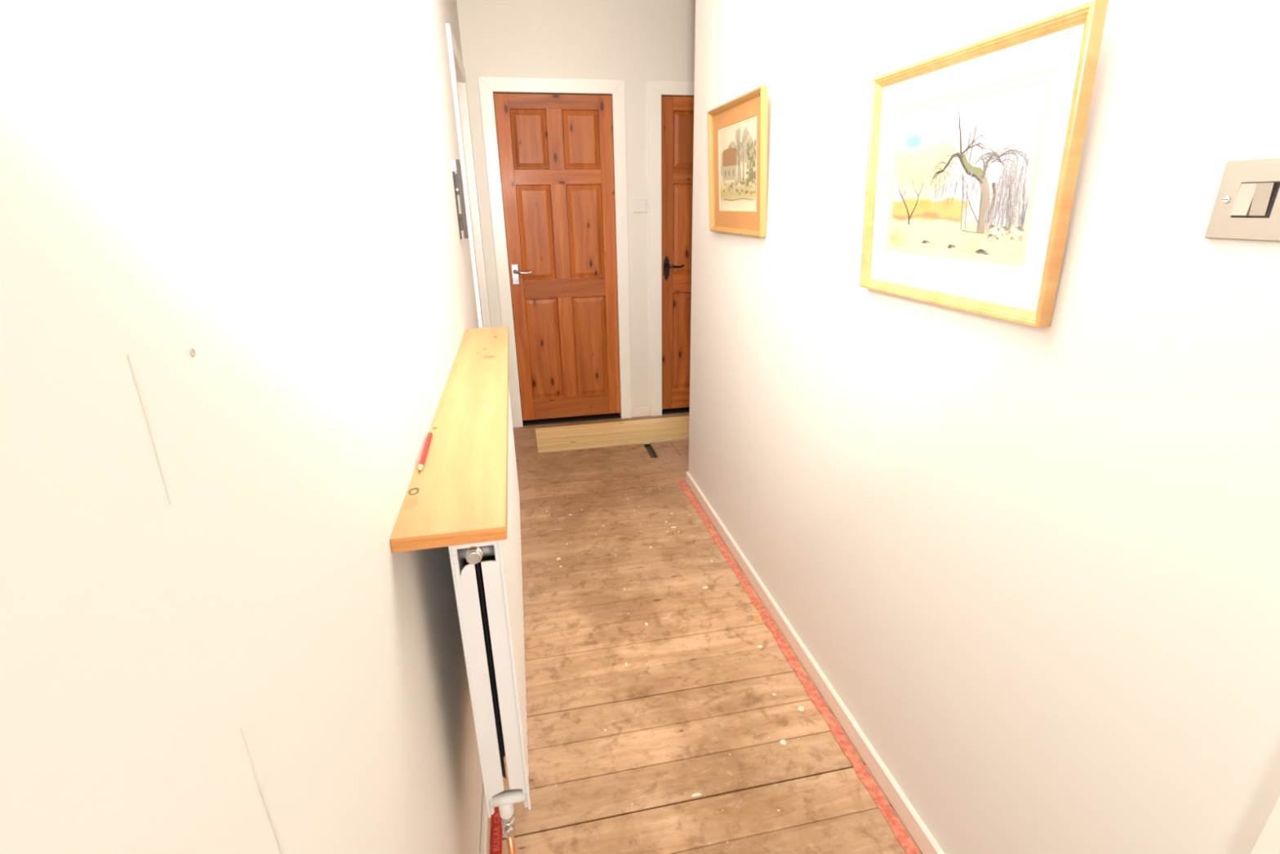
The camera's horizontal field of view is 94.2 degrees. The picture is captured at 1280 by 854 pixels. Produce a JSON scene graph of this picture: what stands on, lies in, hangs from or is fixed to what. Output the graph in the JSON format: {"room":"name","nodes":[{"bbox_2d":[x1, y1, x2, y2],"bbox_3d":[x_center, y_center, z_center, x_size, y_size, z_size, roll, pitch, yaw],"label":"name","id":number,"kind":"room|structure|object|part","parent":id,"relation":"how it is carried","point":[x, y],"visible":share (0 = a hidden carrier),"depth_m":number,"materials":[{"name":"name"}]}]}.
{"room":"home hallway","nodes":[
{"label":"home hallway","id":0,"kind":"room"},
{"bbox_2d":[0,0,482,853],"bbox_3d":[-0.507,-0.293,1.287,0.101,2.560,4.968,-5,21,-11],"label":"wall","id":1,"kind":"structure","parent":0,"point":[237,302],"depth_m":0.37,"materials":[{"name":"beige paint"}]},
{"bbox_2d":[189,347,195,356],"bbox_3d":[-0.259,-0.043,0.343,0.003,0.005,0.005,-5,21,-11],"label":"hole","id":2,"kind":"object","parent":1,"relation":"attached to","point":[192,350],"depth_m":0.34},
{"bbox_2d":[451,159,468,239],"bbox_3d":[-0.641,-0.808,2.119,0.028,0.264,0.032,-5,21,-11],"label":"wall bracket","id":3,"kind":"object","parent":1,"relation":"attached to","point":[457,179],"visible":1,"depth_m":2.10,"materials":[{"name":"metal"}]},
{"bbox_3d":[-0.652,-0.788,2.123,0.004,0.225,0.032,-5,21,-11],"label":"wall rail","id":4,"kind":"part","parent":3,"relation":"part of","materials":[{"name":"silver metal"}]},
{"bbox_2d":[445,23,491,328],"bbox_3d":[-0.873,-0.749,3.072,0.117,2.072,0.850,-5,21,-11],"label":"door","id":5,"kind":"structure","parent":1,"relation":"in","point":[457,69],"depth_m":3.10,"materials":[{"name":"white paint"}]},
{"bbox_3d":[-0.838,-1.690,2.731,0.015,0.072,0.848,-5,21,-11],"label":"architrave","id":6,"kind":"part","parent":5,"relation":"part of","materials":[{"name":"white paint"}]},
{"bbox_3d":[-0.901,-0.886,3.438,0.015,2.072,0.073,-5,21,-11],"label":"architrave","id":7,"kind":"part","parent":5,"relation":"part of","materials":[{"name":"white paint"}]},
{"bbox_2d":[479,780,490,853],"bbox_3d":[-0.329,1.001,1.240,0.015,0.065,3.927,-5,21,-11],"label":"baseboard","id":8,"kind":"structure","parent":1,"relation":"attached to","point":[484,848],"depth_m":1.37,"materials":[{"name":"white wood"}]},
{"bbox_2d":[448,386,530,853],"bbox_3d":[-0.393,0.373,1.611,0.130,0.982,1.259,-5,21,-11],"label":"radiator","id":9,"kind":"object","parent":1,"relation":"attached to","point":[487,576],"visible":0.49,"depth_m":1.02,"materials":[{"name":"white metal"}]},
{"bbox_2d":[390,326,508,552],"bbox_3d":[-0.391,-0.096,1.431,0.145,0.020,1.424,-5,21,-11],"label":"shelf board","id":10,"kind":"object","parent":9,"relation":"on","point":[459,496],"visible":1,"depth_m":0.99,"materials":[{"name":"brown wood"}]},
{"bbox_2d":[417,432,432,471],"bbox_3d":[-0.369,0.042,1.021,0.009,0.008,0.171,-5,21,-12],"label":"pencil","id":11,"kind":"object","parent":10,"relation":"on","point":[423,458],"visible":1,"depth_m":1.01,"materials":[{"name":"red paint"}]},
{"bbox_3d":[-0.404,0.211,1.558,0.011,0.634,1.240,-5,21,-11],"label":"panel","id":12,"kind":"part","parent":9,"relation":"part of","materials":[{"name":"white metal"}]},
{"bbox_3d":[-0.339,0.205,1.570,0.011,0.634,1.240,-5,21,-11],"label":"panel","id":13,"kind":"part","parent":9,"relation":"part of","materials":[{"name":"white metal"}]},
{"bbox_2d":[456,0,695,408],"bbox_3d":[0.347,-1.278,3.878,2.887,2.560,0.120,-5,21,-11],"label":"wall","id":14,"kind":"structure","parent":0,"point":[637,42],"depth_m":3.38,"materials":[{"name":"beige paint"}]},
{"bbox_2d":[478,76,631,427],"bbox_3d":[-0.485,-1.014,3.766,0.824,2.075,0.154,-5,21,-11],"label":"door","id":15,"kind":"structure","parent":14,"relation":"in","point":[561,143],"depth_m":3.69,"materials":[{"name":"brown wood"}]},
{"bbox_3d":[-0.844,-0.969,3.659,0.073,2.072,0.015,-5,21,-11],"label":"architrave","id":16,"kind":"part","parent":15,"relation":"part of","materials":[{"name":"white paint"}]},
{"bbox_3d":[-0.775,-0.948,3.700,0.042,0.124,0.010,-5,21,-11],"label":"handle","id":17,"kind":"part","parent":15,"relation":"part of","materials":[{"name":"silver metal"}]},
{"bbox_3d":[-0.723,-0.958,3.679,0.123,0.028,0.052,-5,21,-11],"label":"lever","id":18,"kind":"part","parent":15,"relation":"part of","materials":[{"name":"silver metal"}]},
{"bbox_3d":[-0.643,-1.677,3.471,0.212,0.326,0.012,-5,21,-11],"label":"panel","id":19,"kind":"part","parent":15,"relation":"part of","materials":[{"name":"brown wood"}]},
{"bbox_3d":[-0.636,-1.188,3.654,0.212,0.562,0.012,-5,21,-11],"label":"panel","id":20,"kind":"part","parent":15,"relation":"part of","materials":[{"name":"brown wood"}]},
{"bbox_3d":[-0.625,-0.508,3.909,0.212,0.670,0.012,-5,21,-11],"label":"panel","id":21,"kind":"part","parent":15,"relation":"part of","materials":[{"name":"brown wood"}]},
{"bbox_3d":[-0.492,-1.937,3.377,0.822,0.072,0.015,-5,21,-11],"label":"architrave","id":22,"kind":"part","parent":15,"relation":"part of","materials":[{"name":"white paint"}]},
{"bbox_3d":[-0.498,-1.880,3.440,0.520,0.072,0.035,-5,21,-11],"label":"rail","id":23,"kind":"part","parent":15,"relation":"part of","materials":[{"name":"brown wood"}]},
{"bbox_3d":[-0.492,-1.504,3.580,0.520,0.078,0.035,-5,21,-11],"label":"rail","id":24,"kind":"part","parent":15,"relation":"part of","materials":[{"name":"brown wood"}]},
{"bbox_3d":[-0.482,-0.890,3.811,0.520,0.110,0.035,-5,21,-11],"label":"rail","id":25,"kind":"part","parent":15,"relation":"part of","materials":[{"name":"brown wood"}]},
{"bbox_3d":[-0.470,-0.144,4.090,0.520,0.143,0.035,-5,21,-11],"label":"rail","id":26,"kind":"part","parent":15,"relation":"part of","materials":[{"name":"brown wood"}]},
{"bbox_3d":[-0.347,-1.702,3.527,0.222,0.326,0.012,-5,21,-11],"label":"panel","id":27,"kind":"part","parent":15,"relation":"part of","materials":[{"name":"brown wood"}]},
{"bbox_3d":[-0.339,-1.213,3.710,0.222,0.562,0.012,-5,21,-11],"label":"panel","id":28,"kind":"part","parent":15,"relation":"part of","materials":[{"name":"brown wood"}]},
{"bbox_3d":[-0.328,-0.534,3.964,0.222,0.670,0.012,-5,21,-11],"label":"panel","id":29,"kind":"part","parent":15,"relation":"part of","materials":[{"name":"brown wood"}]},
{"bbox_3d":[-0.110,-1.032,3.796,0.075,2.072,0.015,-5,21,-11],"label":"architrave","id":30,"kind":"part","parent":15,"relation":"part of","materials":[{"name":"white paint"}]},
{"bbox_2d":[631,406,650,417],"bbox_3d":[0.009,-0.105,4.168,0.137,0.070,0.012,-5,21,-11],"label":"baseboard","id":31,"kind":"structure","parent":14,"relation":"attached to","point":[646,411],"depth_m":4.16,"materials":[{"name":"white wood"}]},
{"bbox_2d":[647,80,694,416],"bbox_3d":[0.460,-1.095,3.942,0.831,2.075,0.154,-5,21,-11],"label":"door","id":32,"kind":"structure","parent":14,"relation":"in","point":[670,103],"depth_m":3.82,"materials":[{"name":"brown wood"}]},
{"bbox_3d":[0.100,-1.050,3.835,0.080,2.071,0.015,-5,21,-11],"label":"architrave","id":33,"kind":"part","parent":32,"relation":"part of","materials":[{"name":"white paint"}]},
{"bbox_3d":[0.172,-1.034,3.877,0.040,0.155,0.006,-5,21,-11],"label":"handle","id":34,"kind":"part","parent":32,"relation":"part of","materials":[{"name":"black metal"}]},
{"bbox_3d":[0.453,-2.018,3.553,0.829,0.072,0.015,-5,21,-11],"label":"architrave","id":35,"kind":"part","parent":32,"relation":"part of","materials":[{"name":"white paint"}]},
{"bbox_3d":[0.226,-1.045,3.854,0.123,0.028,0.052,-5,21,-11],"label":"lever","id":36,"kind":"part","parent":32,"relation":"part of","materials":[{"name":"black metal"}]},
{"bbox_3d":[0.477,-0.226,4.267,0.520,0.143,0.035,-5,21,-11],"label":"rail","id":37,"kind":"part","parent":32,"relation":"part of","materials":[{"name":"brown wood"}]},
{"bbox_3d":[0.323,-0.590,4.086,0.212,0.670,0.012,-5,21,-11],"label":"panel","id":38,"kind":"part","parent":32,"relation":"part of","materials":[{"name":"brown wood"}]},
{"bbox_3d":[0.465,-0.971,3.987,0.520,0.110,0.035,-5,21,-11],"label":"rail","id":39,"kind":"part","parent":32,"relation":"part of","materials":[{"name":"brown wood"}]},
{"bbox_3d":[0.456,-1.586,3.757,0.520,0.078,0.035,-5,21,-11],"label":"rail","id":40,"kind":"part","parent":32,"relation":"part of","materials":[{"name":"brown wood"}]},
{"bbox_3d":[0.312,-1.269,3.831,0.212,0.562,0.012,-5,21,-11],"label":"panel","id":41,"kind":"part","parent":32,"relation":"part of","materials":[{"name":"brown wood"}]},
{"bbox_3d":[0.304,-1.758,3.648,0.212,0.326,0.012,-5,21,-11],"label":"panel","id":42,"kind":"part","parent":32,"relation":"part of","materials":[{"name":"brown wood"}]},
{"bbox_3d":[0.450,-1.961,3.617,0.520,0.072,0.035,-5,21,-11],"label":"rail","id":43,"kind":"part","parent":32,"relation":"part of","materials":[{"name":"brown wood"}]},
{"bbox_2d":[489,412,922,853],"bbox_3d":[0.857,0.744,2.079,2.887,0.082,5.368,-5,21,-11],"label":"floor","id":44,"kind":"structure","parent":0,"point":[664,714],"depth_m":1.84,"materials":[{"name":"brown wood"}]},
{"bbox_2d":[490,806,502,853],"bbox_3d":[-0.243,1.134,0.967,0.027,0.002,2.900,-5,21,-11],"label":"tape","id":45,"kind":"object","parent":44,"relation":"on","point":[496,826],"visible":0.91,"depth_m":1.41,"materials":[{"name":"red plastic"}]},
{"bbox_2d":[678,480,920,853],"bbox_3d":[0.590,0.920,1.505,0.035,0.002,3.700,-5,21,-11],"label":"tape","id":46,"kind":"object","parent":44,"relation":"on","point":[900,832],"visible":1,"depth_m":1.78,"materials":[{"name":"red plastic"}]},
{"bbox_2d":[688,0,1279,853],"bbox_3d":[0.679,-0.200,0.987,0.100,2.560,3.877,-5,21,-11],"label":"wall","id":47,"kind":"structure","parent":0,"point":[1037,570],"depth_m":1.00,"materials":[{"name":"beige paint"}]},
{"bbox_2d":[707,85,768,237],"bbox_3d":[0.335,-0.912,2.106,0.044,0.434,0.529,-5,21,-11],"label":"framed picture","id":48,"kind":"object","parent":47,"relation":"attached to","point":[737,128],"visible":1,"depth_m":2.07,"materials":[{"name":"gold wood"}]},
{"bbox_3d":[0.284,-1.000,2.341,0.022,0.434,0.018,-8,21,-9],"label":"frame rail","id":49,"kind":"part","parent":48,"relation":"part of","materials":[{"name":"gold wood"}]},
{"bbox_3d":[0.321,-1.106,2.032,0.022,0.018,0.529,-8,21,-9],"label":"frame rail","id":50,"kind":"part","parent":48,"relation":"part of","materials":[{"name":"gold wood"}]},
{"bbox_3d":[0.348,-0.719,2.181,0.022,0.018,0.529,-8,21,-9],"label":"frame rail","id":51,"kind":"part","parent":48,"relation":"part of","materials":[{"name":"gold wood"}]},
{"bbox_2d":[719,118,756,208],"bbox_3d":[0.343,-0.914,2.099,0.015,0.281,0.382,-5,21,-11],"label":"artwork","id":52,"kind":"object","parent":48,"relation":"attached to","point":[737,136],"depth_m":2.08,"materials":[{"name":"multicoloured"}]},
{"bbox_3d":[0.386,-0.825,1.872,0.022,0.434,0.018,-8,21,-9],"label":"frame rail","id":53,"kind":"part","parent":48,"relation":"part of","materials":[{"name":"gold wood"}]},
{"bbox_2d":[685,471,945,853],"bbox_3d":[0.497,0.682,2.053,0.015,0.065,2.447,-5,21,-11],"label":"baseboard","id":54,"kind":"structure","parent":47,"relation":"attached to","point":[914,824],"depth_m":1.72,"materials":[{"name":"white wood"}]},
{"bbox_2d":[859,0,1108,328],"bbox_3d":[0.564,-0.443,1.087,0.047,0.430,0.516,-5,21,-11],"label":"framed picture","id":55,"kind":"object","parent":47,"relation":"attached to","point":[975,149],"visible":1,"depth_m":1.01,"materials":[{"name":"white paper"}]},
{"bbox_3d":[0.514,-0.528,1.315,0.022,0.430,0.020,-8,21,-9],"label":"frame rail","id":56,"kind":"part","parent":55,"relation":"part of","materials":[{"name":"brown wood"}]},
{"bbox_3d":[0.578,-0.253,1.161,0.022,0.020,0.516,-8,21,-9],"label":"frame rail","id":57,"kind":"part","parent":55,"relation":"part of","materials":[{"name":"brown wood"}]},
{"bbox_2d":[889,81,1046,258],"bbox_3d":[0.572,-0.447,1.072,0.016,0.262,0.390,-5,21,-11],"label":"artwork","id":58,"kind":"object","parent":55,"relation":"attached to","point":[968,166],"depth_m":1.04,"materials":[{"name":"multicoloured"}]},
{"bbox_3d":[0.549,-0.634,1.014,0.022,0.020,0.516,-8,21,-9],"label":"frame rail","id":59,"kind":"part","parent":55,"relation":"part of","materials":[{"name":"brown wood"}]},
{"bbox_3d":[0.613,-0.359,0.860,0.022,0.430,0.020,-8,21,-9],"label":"frame rail","id":60,"kind":"part","parent":55,"relation":"part of","materials":[{"name":"brown wood"}]},
{"bbox_2d":[1204,155,1279,241],"bbox_3d":[0.680,-0.250,0.655,0.010,0.086,0.086,-5,21,-11],"label":"light switch","id":61,"kind":"object","parent":47,"relation":"attached to","point":[1246,206],"visible":1,"depth_m":0.66,"materials":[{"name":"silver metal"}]},
{"bbox_2d":[1250,795,1279,853],"bbox_3d":[0.733,0.173,0.547,0.018,2.070,0.069,-5,21,-11],"label":"trim","id":62,"kind":"structure","parent":47,"relation":"attached to","point":[1268,841],"depth_m":0.68,"materials":[{"name":"white paint"}]}
]}

